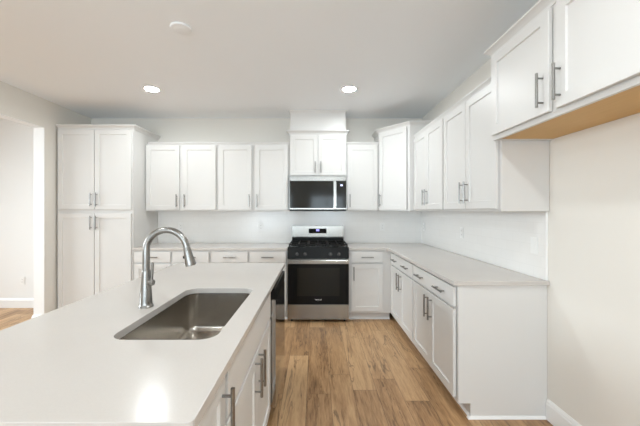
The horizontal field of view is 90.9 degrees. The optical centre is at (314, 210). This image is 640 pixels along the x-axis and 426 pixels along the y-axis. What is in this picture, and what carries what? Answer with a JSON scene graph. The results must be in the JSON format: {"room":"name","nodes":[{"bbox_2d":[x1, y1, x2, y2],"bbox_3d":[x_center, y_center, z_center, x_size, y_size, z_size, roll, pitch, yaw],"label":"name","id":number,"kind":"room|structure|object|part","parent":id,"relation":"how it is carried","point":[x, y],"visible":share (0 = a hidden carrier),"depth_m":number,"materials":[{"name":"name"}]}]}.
{"room":"kitchen","nodes":[
{"label":"kitchen","id":0,"kind":"room"},
{"bbox_2d":[0,118,33,297],"bbox_3d":[-4.982,0.018,4.575,3.235,2.712,0.190,0,0,0],"label":"wall","id":1,"kind":"structure","parent":0,"point":[16,139],"depth_m":4.48,"materials":[{"name":"white paint"}]},
{"bbox_2d":[0,298,33,307],"bbox_3d":[-4.982,1.306,4.473,3.235,0.135,0.015,0,0,0],"label":"baseboard","id":2,"kind":"structure","parent":1,"relation":"attached to","point":[4,302],"depth_m":4.46,"materials":[{"name":"white paint"}]},
{"bbox_2d":[20,277,24,284],"bbox_3d":[-4.160,0.989,4.476,0.072,0.116,0.006,0,0,0],"label":"wall outlet","id":3,"kind":"object","parent":1,"relation":"attached to","point":[22,279],"visible":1,"depth_m":4.47,"materials":[{"name":"white plastic"}]},
{"bbox_2d":[0,81,90,313],"bbox_3d":[-3.300,0.018,-0.025,0.130,2.712,9.150,0,0,0],"label":"wall","id":4,"kind":"structure","parent":0,"point":[17,103],"depth_m":3.82,"materials":[{"name":"white paint"}]},
{"bbox_2d":[0,114,43,314],"bbox_3d":[-3.300,0.118,2.534,0.126,2.239,2.468,0,0,0],"label":"trim","id":5,"kind":"structure","parent":4,"relation":"attached to","point":[38,130],"depth_m":3.76,"materials":[{"name":"white paint"}]},
{"bbox_2d":[91,118,421,242],"bbox_3d":[-0.853,0.018,4.606,5.025,2.712,0.128,0,0,0],"label":"wall","id":6,"kind":"structure","parent":0,"point":[198,226],"depth_m":4.54,"materials":[{"name":"paint"}]},
{"bbox_2d":[178,223,182,230],"bbox_3d":[-1.935,0.226,4.538,0.072,0.116,0.006,0,0,0],"label":"wall outlet","id":7,"kind":"object","parent":6,"relation":"attached to","point":[180,225],"visible":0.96,"depth_m":4.54,"materials":[{"name":"white plastic"}]},
{"bbox_2d":[146,142,217,210],"bbox_3d":[-1.784,-0.460,4.350,0.963,0.923,0.396,0,0,0],"label":"upper cabinet","id":8,"kind":"object","parent":6,"relation":"attached to","point":[180,176],"visible":0.99,"depth_m":4.20,"materials":[{"name":"white paint"}]},
{"bbox_3d":[-2.026,-0.443,4.200,0.440,0.854,0.019,0,0,0],"label":"door","id":9,"kind":"part","parent":8,"relation":"part of","materials":[{"name":"white paint"}]},
{"bbox_3d":[-1.764,-0.902,4.205,0.924,0.037,0.021,0,0,0],"label":"crown moulding","id":10,"kind":"part","parent":8,"relation":"part of","materials":[{"name":"white paint"}]},
{"bbox_3d":[-1.542,-0.443,4.200,0.440,0.854,0.019,0,0,0],"label":"door","id":11,"kind":"part","parent":8,"relation":"part of","materials":[{"name":"white paint"}]},
{"bbox_2d":[217,142,289,210],"bbox_3d":[-0.822,-0.460,4.350,0.960,0.923,0.396,0,0,0],"label":"upper cabinet","id":12,"kind":"object","parent":6,"relation":"attached to","point":[252,176],"visible":0.98,"depth_m":4.20,"materials":[{"name":"white paint"}]},
{"bbox_3d":[-1.063,-0.443,4.200,0.438,0.854,0.019,0,0,0],"label":"door","id":13,"kind":"part","parent":12,"relation":"part of","materials":[{"name":"white paint"}]},
{"bbox_3d":[-0.822,-0.902,4.205,0.960,0.037,0.021,0,0,0],"label":"crown moulding","id":14,"kind":"part","parent":12,"relation":"part of","materials":[{"name":"white paint"}]},
{"bbox_3d":[-0.580,-0.443,4.200,0.438,0.854,0.019,0,0,0],"label":"door","id":15,"kind":"part","parent":12,"relation":"part of","materials":[{"name":"white paint"}]},
{"bbox_2d":[258,223,262,230],"bbox_3d":[-0.780,0.226,4.538,0.072,0.116,0.006,0,0,0],"label":"wall outlet","id":16,"kind":"object","parent":6,"relation":"attached to","point":[260,225],"visible":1,"depth_m":4.54,"materials":[{"name":"white plastic"}]},
{"bbox_2d":[286,110,349,175],"bbox_3d":[0.040,-0.898,4.338,0.834,0.880,0.422,0,0,0],"label":"upper cabinet","id":17,"kind":"object","parent":6,"relation":"attached to","point":[317,137],"visible":0.98,"depth_m":4.17,"materials":[{"name":"white paint"}]},
{"bbox_3d":[-0.144,-0.737,4.176,0.362,0.533,0.019,0,0,0],"label":"door","id":18,"kind":"part","parent":17,"relation":"part of","materials":[{"name":"white paint"}]},
{"bbox_3d":[0.040,-1.045,4.208,0.834,0.054,0.113,0,0,0],"label":"crown moulding","id":19,"kind":"part","parent":17,"relation":"part of","materials":[{"name":"white paint"}]},
{"bbox_3d":[0.040,-1.321,4.362,0.775,0.034,0.372,0,0,0],"label":"ceiling moulding","id":20,"kind":"part","parent":17,"relation":"part of","materials":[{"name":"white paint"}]},
{"bbox_2d":[290,176,346,210],"bbox_3d":[0.040,-0.228,4.324,0.750,0.455,0.433,0,0,0],"label":"microwave","id":21,"kind":"object","parent":17,"relation":"attached to","point":[307,193],"visible":1,"depth_m":4.14,"materials":[{"name":"black glass"}]},
{"bbox_3d":[-0.044,-0.216,4.140,0.574,0.357,0.003,0,0,0],"label":"door glass","id":22,"kind":"part","parent":21,"relation":"part of","materials":[{"name":"black glass"}]},
{"bbox_3d":[-0.042,-0.208,4.157,0.587,0.373,0.029,0,0,0],"label":"door","id":23,"kind":"part","parent":21,"relation":"part of","materials":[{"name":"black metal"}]},
{"bbox_3d":[0.263,-0.220,4.126,0.034,0.330,0.036,0,0,0],"label":"door handle","id":24,"kind":"part","parent":21,"relation":"part of","materials":[{"name":"silver metal"}]},
{"bbox_3d":[0.335,-0.208,4.157,0.161,0.373,0.029,0,0,0],"label":"control panel","id":25,"kind":"part","parent":21,"relation":"part of","materials":[{"name":"black glass"}]},
{"bbox_3d":[0.344,-0.216,4.140,0.133,0.357,0.003,0,0,0],"label":"panel glass","id":26,"kind":"part","parent":21,"relation":"part of","materials":[{"name":"black glass"}]},
{"bbox_3d":[0.224,-0.737,4.176,0.362,0.533,0.019,0,0,0],"label":"door","id":27,"kind":"part","parent":17,"relation":"part of","materials":[{"name":"white paint"}]},
{"bbox_2d":[346,142,378,210],"bbox_3d":[0.636,-0.460,4.350,0.431,0.923,0.396,0,0,0],"label":"upper cabinet","id":28,"kind":"object","parent":6,"relation":"attached to","point":[362,158],"visible":0.94,"depth_m":4.20,"materials":[{"name":"white paint"}]},
{"bbox_3d":[0.636,-0.902,4.205,0.430,0.037,0.021,0,0,0],"label":"crown moulding","id":29,"kind":"part","parent":28,"relation":"part of","materials":[{"name":"white paint"}]},
{"bbox_2d":[372,120,432,210],"bbox_3d":[1.179,-0.545,4.176,0.720,1.095,0.745,0,0,0],"label":"upper cabinet","id":30,"kind":"object","parent":6,"relation":"attached to","point":[396,141],"visible":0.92,"depth_m":3.97,"materials":[{"name":"white paint"}]},
{"bbox_3d":[0.992,-0.524,4.035,0.019,1.017,0.438,0,0,-37],"label":"door","id":31,"kind":"part","parent":30,"relation":"part of","materials":[{"name":"white paint"}]},
{"bbox_3d":[1.109,-1.066,4.123,0.341,0.054,1.028,0,0,-37],"label":"crown moulding","id":32,"kind":"part","parent":30,"relation":"part of","materials":[{"name":"white paint"}]},
{"bbox_2d":[0,0,538,117],"bbox_3d":[-2.520,-1.388,-0.025,8.360,0.100,9.390,0,0,0],"label":"ceiling","id":33,"kind":"structure","parent":0,"point":[89,58],"depth_m":2.66,"materials":[{"name":"white paint"}]},
{"bbox_2d":[142,85,160,91],"bbox_3d":[-1.785,-1.333,3.446,0.180,0.009,0.180,0,0,0],"label":"recessed light","id":34,"kind":"object","parent":33,"relation":"in","point":[147,87],"visible":1,"depth_m":3.43,"materials":[{"name":"white paint"}]},
{"bbox_2d":[145,87,158,90],"bbox_3d":[-1.785,-1.335,3.446,0.136,0.004,0.136,0,0,0],"label":"diffuser","id":35,"kind":"object","parent":34,"relation":"attached to","point":[146,88],"depth_m":3.44,"materials":[{"name":"white plastic"}]},
{"bbox_2d":[170,22,191,34],"bbox_3d":[-0.977,-1.328,2.297,0.146,0.018,0.146,0,0,0],"label":"smoke detector","id":36,"kind":"object","parent":33,"relation":"attached to","point":[182,28],"visible":1,"depth_m":2.28,"materials":[{"name":"white paint"}]},
{"bbox_2d":[341,85,356,91],"bbox_3d":[0.372,-1.333,3.446,0.180,0.009,0.180,0,0,0],"label":"recessed light","id":37,"kind":"object","parent":33,"relation":"in","point":[349,88],"visible":1,"depth_m":3.43,"materials":[{"name":"white paint"}]},
{"bbox_2d":[343,87,354,90],"bbox_3d":[0.372,-1.335,3.446,0.136,0.004,0.136,0,0,0],"label":"diffuser","id":38,"kind":"object","parent":37,"relation":"attached to","point":[344,88],"depth_m":3.44,"materials":[{"name":"white plastic"}]},
{"bbox_2d":[0,308,552,425],"bbox_3d":[-2.520,1.424,-0.025,8.360,0.100,9.390,0,0,0],"label":"floor","id":39,"kind":"structure","parent":0,"point":[337,372],"depth_m":2.55,"materials":[{"name":"brown wood"}]},
{"bbox_2d":[56,124,160,307],"bbox_3d":[-2.725,0.150,4.213,0.991,2.446,0.672,0,0,0],"label":"pantry cabinet","id":40,"kind":"object","parent":39,"relation":"on","point":[103,215],"visible":0.92,"depth_m":3.92,"materials":[{"name":"white paint"}]},
{"bbox_3d":[-2.974,0.644,3.925,0.451,1.230,0.019,0,0,0],"label":"door","id":41,"kind":"part","parent":40,"relation":"part of","materials":[{"name":"white paint"}]},
{"bbox_3d":[-2.974,-0.514,3.925,0.451,0.993,0.019,0,0,0],"label":"door","id":42,"kind":"part","parent":40,"relation":"part of","materials":[{"name":"white paint"}]},
{"bbox_3d":[-2.711,0.144,3.897,0.014,0.170,0.039,0,0,0],"label":"handle","id":43,"kind":"part","parent":40,"relation":"part of","materials":[{"name":"silver metal"}]},
{"bbox_3d":[-2.711,-0.143,3.897,0.014,0.170,0.039,0,0,0],"label":"handle","id":44,"kind":"part","parent":40,"relation":"part of","materials":[{"name":"silver metal"}]},
{"bbox_3d":[-2.720,-1.046,4.225,0.980,0.054,0.646,0,0,0],"label":"crown moulding","id":45,"kind":"part","parent":40,"relation":"part of","materials":[{"name":"white paint"}]},
{"bbox_3d":[-2.515,0.644,3.925,0.451,1.230,0.019,0,0,0],"label":"door","id":46,"kind":"part","parent":40,"relation":"part of","materials":[{"name":"white paint"}]},
{"bbox_3d":[-2.515,-0.514,3.925,0.451,0.993,0.019,0,0,0],"label":"door","id":47,"kind":"part","parent":40,"relation":"part of","materials":[{"name":"white paint"}]},
{"bbox_2d":[134,250,210,279],"bbox_3d":[-1.785,0.932,4.211,0.960,0.882,0.667,0,0,0],"label":"base cabinet","id":48,"kind":"object","parent":39,"relation":"on","point":[162,259],"visible":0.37,"depth_m":3.92,"materials":[{"name":"white paint"}]},
{"bbox_3d":[-2.022,0.574,3.925,0.451,0.130,0.019,0,0,0],"label":"drawer","id":49,"kind":"part","parent":48,"relation":"part of","materials":[{"name":"white paint"}]},
{"bbox_3d":[-2.022,0.953,3.925,0.451,0.587,0.019,0,0,0],"label":"door","id":50,"kind":"part","parent":48,"relation":"part of","materials":[{"name":"white paint"}]},
{"bbox_3d":[-1.548,0.574,3.925,0.451,0.130,0.019,0,0,0],"label":"drawer","id":51,"kind":"part","parent":48,"relation":"part of","materials":[{"name":"white paint"}]},
{"bbox_2d":[198,377,234,425],"bbox_3d":[-0.574,0.932,0.879,0.662,0.882,0.247,0,0,0],"label":"base cabinet","id":52,"kind":"object","parent":39,"relation":"on","point":[214,415],"visible":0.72,"depth_m":0.94,"materials":[{"name":"white paint"}]},
{"bbox_3d":[-0.263,0.629,0.958,0.039,0.180,0.014,0,0,0],"label":"handle","id":53,"kind":"part","parent":52,"relation":"part of","materials":[{"name":"silver metal"}]},
{"bbox_2d":[225,293,270,425],"bbox_3d":[-0.574,0.932,1.512,0.662,0.882,1.013,0,0,0],"label":"base cabinet","id":54,"kind":"object","parent":39,"relation":"on","point":[249,372],"visible":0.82,"depth_m":1.44,"materials":[{"name":"white paint"}]},
{"bbox_2d":[0,263,284,425],"bbox_3d":[-0.739,0.475,1.743,0.946,0.030,2.114,0,0,0],"label":"countertop","id":55,"kind":"structure","parent":54,"relation":"on","point":[68,365],"depth_m":0.98,"materials":[{"name":"white stone"}]},
{"bbox_2d":[138,227,195,308],"bbox_3d":[-0.709,0.268,1.515,0.271,0.384,0.066,0,0,0],"label":"faucet","id":56,"kind":"object","parent":55,"relation":"on","point":[146,299],"visible":1,"depth_m":1.50,"materials":[{"name":"silver metal"}]},
{"bbox_3d":[-0.778,0.290,1.504,0.018,0.090,0.015,0,0,0],"label":"lever","id":57,"kind":"part","parent":56,"relation":"part of","materials":[{"name":"silver metal"}]},
{"bbox_3d":[-0.715,0.182,1.515,0.226,0.212,0.033,0,0,0],"label":"spout","id":58,"kind":"part","parent":56,"relation":"part of","materials":[{"name":"silver metal"}]},
{"bbox_2d":[119,293,249,339],"bbox_3d":[-0.554,0.604,1.502,0.431,0.227,0.796,0,0,0],"label":"sink","id":59,"kind":"object","parent":55,"relation":"in","point":[197,316],"visible":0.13,"depth_m":1.85,"materials":[{"name":"silver metal"}]},
{"bbox_3d":[-0.291,0.974,1.272,0.019,0.570,0.505,0,0,0],"label":"door","id":60,"kind":"part","parent":54,"relation":"part of","materials":[{"name":"white paint"}]},
{"bbox_3d":[-0.263,0.784,1.480,0.039,0.180,0.014,0,0,0],"label":"handle","id":61,"kind":"part","parent":54,"relation":"part of","materials":[{"name":"silver metal"}]},
{"bbox_3d":[-0.263,0.784,1.574,0.039,0.180,0.014,0,0,0],"label":"handle","id":62,"kind":"part","parent":54,"relation":"part of","materials":[{"name":"silver metal"}]},
{"bbox_3d":[-0.291,0.974,1.768,0.019,0.570,0.476,0,0,0],"label":"door","id":63,"kind":"part","parent":54,"relation":"part of","materials":[{"name":"white paint"}]},
{"bbox_2d":[211,250,287,318],"bbox_3d":[-0.823,0.932,4.211,0.960,0.882,0.667,0,0,0],"label":"base cabinet","id":64,"kind":"object","parent":39,"relation":"on","point":[217,256],"visible":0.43,"depth_m":3.92,"materials":[{"name":"white paint"}]},
{"bbox_2d":[133,243,288,249],"bbox_3d":[-1.304,0.475,4.228,1.921,0.030,0.626,0,0,0],"label":"countertop","id":65,"kind":"structure","parent":64,"relation":"on","point":[157,246],"depth_m":4.08,"materials":[{"name":"white stone"}]},
{"bbox_3d":[-1.060,0.574,3.925,0.451,0.130,0.019,0,0,0],"label":"drawer","id":66,"kind":"part","parent":64,"relation":"part of","materials":[{"name":"white paint"}]},
{"bbox_3d":[-0.586,0.574,3.925,0.451,0.130,0.019,0,0,0],"label":"drawer","id":67,"kind":"part","parent":64,"relation":"part of","materials":[{"name":"white paint"}]},
{"bbox_3d":[-0.586,0.953,3.925,0.451,0.587,0.019,0,0,0],"label":"door","id":68,"kind":"part","parent":64,"relation":"part of","materials":[{"name":"white paint"}]},
{"bbox_2d":[270,271,284,408],"bbox_3d":[-0.579,0.935,2.334,0.650,0.874,0.615,0,0,0],"label":"dishwasher","id":69,"kind":"object","parent":39,"relation":"on","point":[277,317],"visible":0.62,"depth_m":2.13,"materials":[{"name":"silver"}]},
{"bbox_3d":[-0.280,0.535,2.333,0.052,0.071,0.612,0,0,0],"label":"control panel","id":70,"kind":"part","parent":69,"relation":"part of","materials":[{"name":"black glass"}]},
{"bbox_2d":[287,225,348,320],"bbox_3d":[0.040,0.788,4.164,0.756,1.172,0.712,0,0,0],"label":"range","id":71,"kind":"object","parent":39,"relation":"on","point":[318,255],"visible":1,"depth_m":3.87,"materials":[{"name":"black metal"}]},
{"bbox_2d":[288,243,345,246],"bbox_3d":[0.040,0.456,4.168,0.756,0.024,0.555,0,0,0],"label":"cooktop","id":72,"kind":"object","parent":71,"relation":"in","point":[291,244],"depth_m":3.94,"materials":[{"name":"black metal"}]},
{"bbox_3d":[0.040,0.516,3.889,0.756,0.136,0.052,0,0,0],"label":"control panel","id":73,"kind":"part","parent":71,"relation":"part of","materials":[{"name":"black metal"}]},
{"bbox_2d":[288,259,348,303],"bbox_3d":[0.040,0.906,4.164,0.756,0.875,0.712,0,0,0],"label":"oven","id":74,"kind":"object","parent":71,"relation":"in","point":[310,281],"depth_m":3.87,"materials":[{"name":"black glass"}]},
{"bbox_3d":[0.040,1.243,3.892,0.756,0.182,0.044,0,0,0],"label":"drawer","id":75,"kind":"part","parent":71,"relation":"part of","materials":[{"name":"silver metal"}]},
{"bbox_2d":[349,250,390,318],"bbox_3d":[0.685,0.932,4.211,0.526,0.882,0.667,0,0,0],"label":"base cabinet","id":76,"kind":"object","parent":39,"relation":"on","point":[369,270],"visible":0.91,"depth_m":3.92,"materials":[{"name":"white paint"}]},
{"bbox_3d":[0.648,0.574,3.925,0.395,0.130,0.019,0,0,0],"label":"drawer","id":77,"kind":"part","parent":76,"relation":"part of","materials":[{"name":"white paint"}]},
{"bbox_3d":[0.648,0.953,3.925,0.395,0.587,0.019,0,0,0],"label":"door","id":78,"kind":"part","parent":76,"relation":"part of","materials":[{"name":"white paint"}]},
{"bbox_3d":[0.685,1.365,4.006,0.526,0.018,0.013,0,0,0],"label":"shoe moulding","id":79,"kind":"part","parent":76,"relation":"part of","materials":[{"name":"white paint"}]},
{"bbox_2d":[390,252,414,343],"bbox_3d":[1.213,0.932,3.495,0.652,0.882,1.019,0,0,0],"label":"base cabinet","id":80,"kind":"object","parent":39,"relation":"on","point":[402,279],"visible":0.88,"depth_m":3.33,"materials":[{"name":"white paint"}]},
{"bbox_3d":[0.935,0.953,3.639,0.019,0.587,0.424,0,0,0],"label":"door","id":81,"kind":"part","parent":80,"relation":"part of","materials":[{"name":"white paint"}]},
{"bbox_3d":[0.935,0.574,3.423,0.019,0.130,0.856,0,0,0],"label":"drawer","id":82,"kind":"part","parent":80,"relation":"part of","materials":[{"name":"white paint"}]},
{"bbox_3d":[0.935,0.953,3.211,0.019,0.587,0.424,0,0,0],"label":"door","id":83,"kind":"part","parent":80,"relation":"part of","materials":[{"name":"white paint"}]},
{"bbox_2d":[413,265,546,419],"bbox_3d":[1.213,0.932,2.529,0.652,0.882,0.911,0,0,0],"label":"base cabinet","id":84,"kind":"object","parent":39,"relation":"on","point":[487,345],"visible":0.94,"depth_m":2.09,"materials":[{"name":"white paint"}]},
{"bbox_3d":[0.935,0.953,2.757,0.019,0.587,0.427,0,0,0],"label":"door","id":85,"kind":"part","parent":84,"relation":"part of","materials":[{"name":"white paint"}]},
{"bbox_3d":[0.907,0.774,2.584,0.039,0.180,0.014,0,0,0],"label":"handle","id":86,"kind":"part","parent":84,"relation":"part of","materials":[{"name":"silver metal"}]},
{"bbox_3d":[0.907,0.774,2.500,0.039,0.180,0.014,0,0,0],"label":"handle","id":87,"kind":"part","parent":84,"relation":"part of","materials":[{"name":"silver metal"}]},
{"bbox_3d":[0.935,0.574,2.540,0.019,0.130,0.862,0,0,0],"label":"drawer","id":88,"kind":"part","parent":84,"relation":"part of","materials":[{"name":"white paint"}]},
{"bbox_3d":[0.907,0.574,2.321,0.039,0.014,0.165,0,0,0],"label":"handle","id":89,"kind":"part","parent":84,"relation":"part of","materials":[{"name":"silver metal"}]},
{"bbox_3d":[0.935,0.953,2.326,0.019,0.587,0.427,0,0,0],"label":"door","id":90,"kind":"part","parent":84,"relation":"part of","materials":[{"name":"white paint"}]},
{"bbox_2d":[347,243,549,285],"bbox_3d":[0.981,0.475,3.303,1.118,0.030,2.476,0,0,0],"label":"countertop","id":91,"kind":"structure","parent":84,"relation":"on","point":[455,269],"depth_m":2.61,"materials":[{"name":"white stone"}]},
{"bbox_3d":[1.028,1.365,2.542,0.013,0.018,0.884,0,0,0],"label":"shoe moulding","id":92,"kind":"part","parent":84,"relation":"part of","materials":[{"name":"white paint"}]},
{"bbox_3d":[1.244,0.932,2.092,0.588,0.882,0.013,0,0,0],"label":"panel","id":93,"kind":"part","parent":84,"relation":"part of","materials":[{"name":"white paint"}]},
{"bbox_3d":[1.266,1.365,2.086,0.515,0.018,0.026,0,0,0],"label":"shoe moulding","id":94,"kind":"part","parent":84,"relation":"part of","materials":[{"name":"white paint"}]},
{"bbox_2d":[421,59,639,425],"bbox_3d":[1.595,0.018,-0.025,0.129,2.712,9.150,0,0,0],"label":"wall","id":95,"kind":"structure","parent":0,"point":[593,292],"depth_m":1.80,"materials":[{"name":"white paint"}]},
{"bbox_2d":[413,113,445,210],"bbox_3d":[1.348,-0.460,3.392,0.381,0.923,0.891,0,0,0],"label":"upper cabinet","id":96,"kind":"object","parent":95,"relation":"attached to","point":[429,141],"visible":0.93,"depth_m":3.29,"materials":[{"name":"white paint"}]},
{"bbox_3d":[1.206,-0.443,3.607,0.019,0.854,0.426,0,0,0],"label":"door","id":97,"kind":"part","parent":96,"relation":"part of","materials":[{"name":"white paint"}]},
{"bbox_3d":[1.177,-0.146,3.429,0.039,0.170,0.014,0,0,0],"label":"handle","id":98,"kind":"part","parent":96,"relation":"part of","materials":[{"name":"silver metal"}]},
{"bbox_3d":[1.210,-0.902,3.392,0.021,0.037,0.891,0,0,0],"label":"crown moulding","id":99,"kind":"part","parent":96,"relation":"part of","materials":[{"name":"white paint"}]},
{"bbox_3d":[1.206,-0.443,3.176,0.019,0.854,0.426,0,0,0],"label":"door","id":100,"kind":"part","parent":96,"relation":"part of","materials":[{"name":"white paint"}]},
{"bbox_2d":[460,227,462,237],"bbox_3d":[1.527,0.224,3.280,0.006,0.116,0.072,0,0,0],"label":"wall outlet","id":101,"kind":"object","parent":95,"relation":"attached to","point":[461,228],"visible":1,"depth_m":3.28,"materials":[{"name":"white plastic"}]},
{"bbox_2d":[443,76,548,210],"bbox_3d":[1.348,-0.460,2.503,0.381,0.923,0.882,0,0,0],"label":"upper cabinet","id":102,"kind":"object","parent":95,"relation":"attached to","point":[481,173],"visible":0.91,"depth_m":2.23,"materials":[{"name":"white paint"}]},
{"bbox_3d":[1.206,-0.443,2.718,0.019,0.854,0.418,0,0,0],"label":"door","id":103,"kind":"part","parent":102,"relation":"part of","materials":[{"name":"white paint"}]},
{"bbox_3d":[1.177,-0.146,2.542,0.039,0.170,0.014,0,0,0],"label":"handle","id":104,"kind":"part","parent":102,"relation":"part of","materials":[{"name":"silver metal"}]},
{"bbox_3d":[1.177,-0.146,2.469,0.039,0.170,0.014,0,0,0],"label":"handle","id":105,"kind":"part","parent":102,"relation":"part of","materials":[{"name":"silver metal"}]},
{"bbox_3d":[1.210,-0.902,2.506,0.021,0.037,0.877,0,0,0],"label":"crown moulding","id":106,"kind":"part","parent":102,"relation":"part of","materials":[{"name":"white paint"}]},
{"bbox_3d":[1.206,-0.443,2.293,0.019,0.854,0.418,0,0,0],"label":"door","id":107,"kind":"part","parent":102,"relation":"part of","materials":[{"name":"white paint"}]},
{"bbox_2d":[545,211,547,280],"bbox_3d":[1.534,0.231,2.085,0.012,0.458,0.014,0,0,0],"label":"trim","id":108,"kind":"structure","parent":95,"relation":"attached to","point":[546,212],"depth_m":2.08,"materials":[{"name":"white paint"}]},
{"bbox_2d":[484,0,639,140],"bbox_3d":[1.317,-0.754,1.491,0.444,0.597,1.198,0,0,0],"label":"upper cabinet","id":109,"kind":"object","parent":95,"relation":"attached to","point":[564,67],"visible":1,"depth_m":1.48,"materials":[{"name":"white paint"}]},
{"bbox_3d":[1.329,-1.026,1.491,0.419,0.054,1.198,0,0,0],"label":"crown moulding","id":110,"kind":"part","parent":109,"relation":"part of","materials":[{"name":"white paint"}]},
{"bbox_3d":[1.143,-0.737,1.780,0.019,0.505,0.499,0,0,0],"label":"door","id":111,"kind":"part","parent":109,"relation":"part of","materials":[{"name":"white paint"}]},
{"bbox_3d":[1.115,-0.599,1.568,0.039,0.170,0.014,0,0,0],"label":"handle","id":112,"kind":"part","parent":109,"relation":"part of","materials":[{"name":"silver metal"}]},
{"bbox_3d":[1.115,-0.599,1.457,0.039,0.170,0.014,0,0,0],"label":"handle","id":113,"kind":"part","parent":109,"relation":"part of","materials":[{"name":"silver metal"}]},
{"bbox_3d":[1.143,-0.737,1.218,0.019,0.505,0.532,0,0,0],"label":"door","id":114,"kind":"part","parent":109,"relation":"part of","materials":[{"name":"white paint"}]},
{"bbox_2d":[546,398,581,425],"bbox_3d":[1.532,1.306,-1.259,0.015,0.135,6.682,0,0,0],"label":"baseboard","id":115,"kind":"structure","parent":95,"relation":"attached to","point":[556,416],"depth_m":1.98,"materials":[{"name":"white paint"}]}
]}

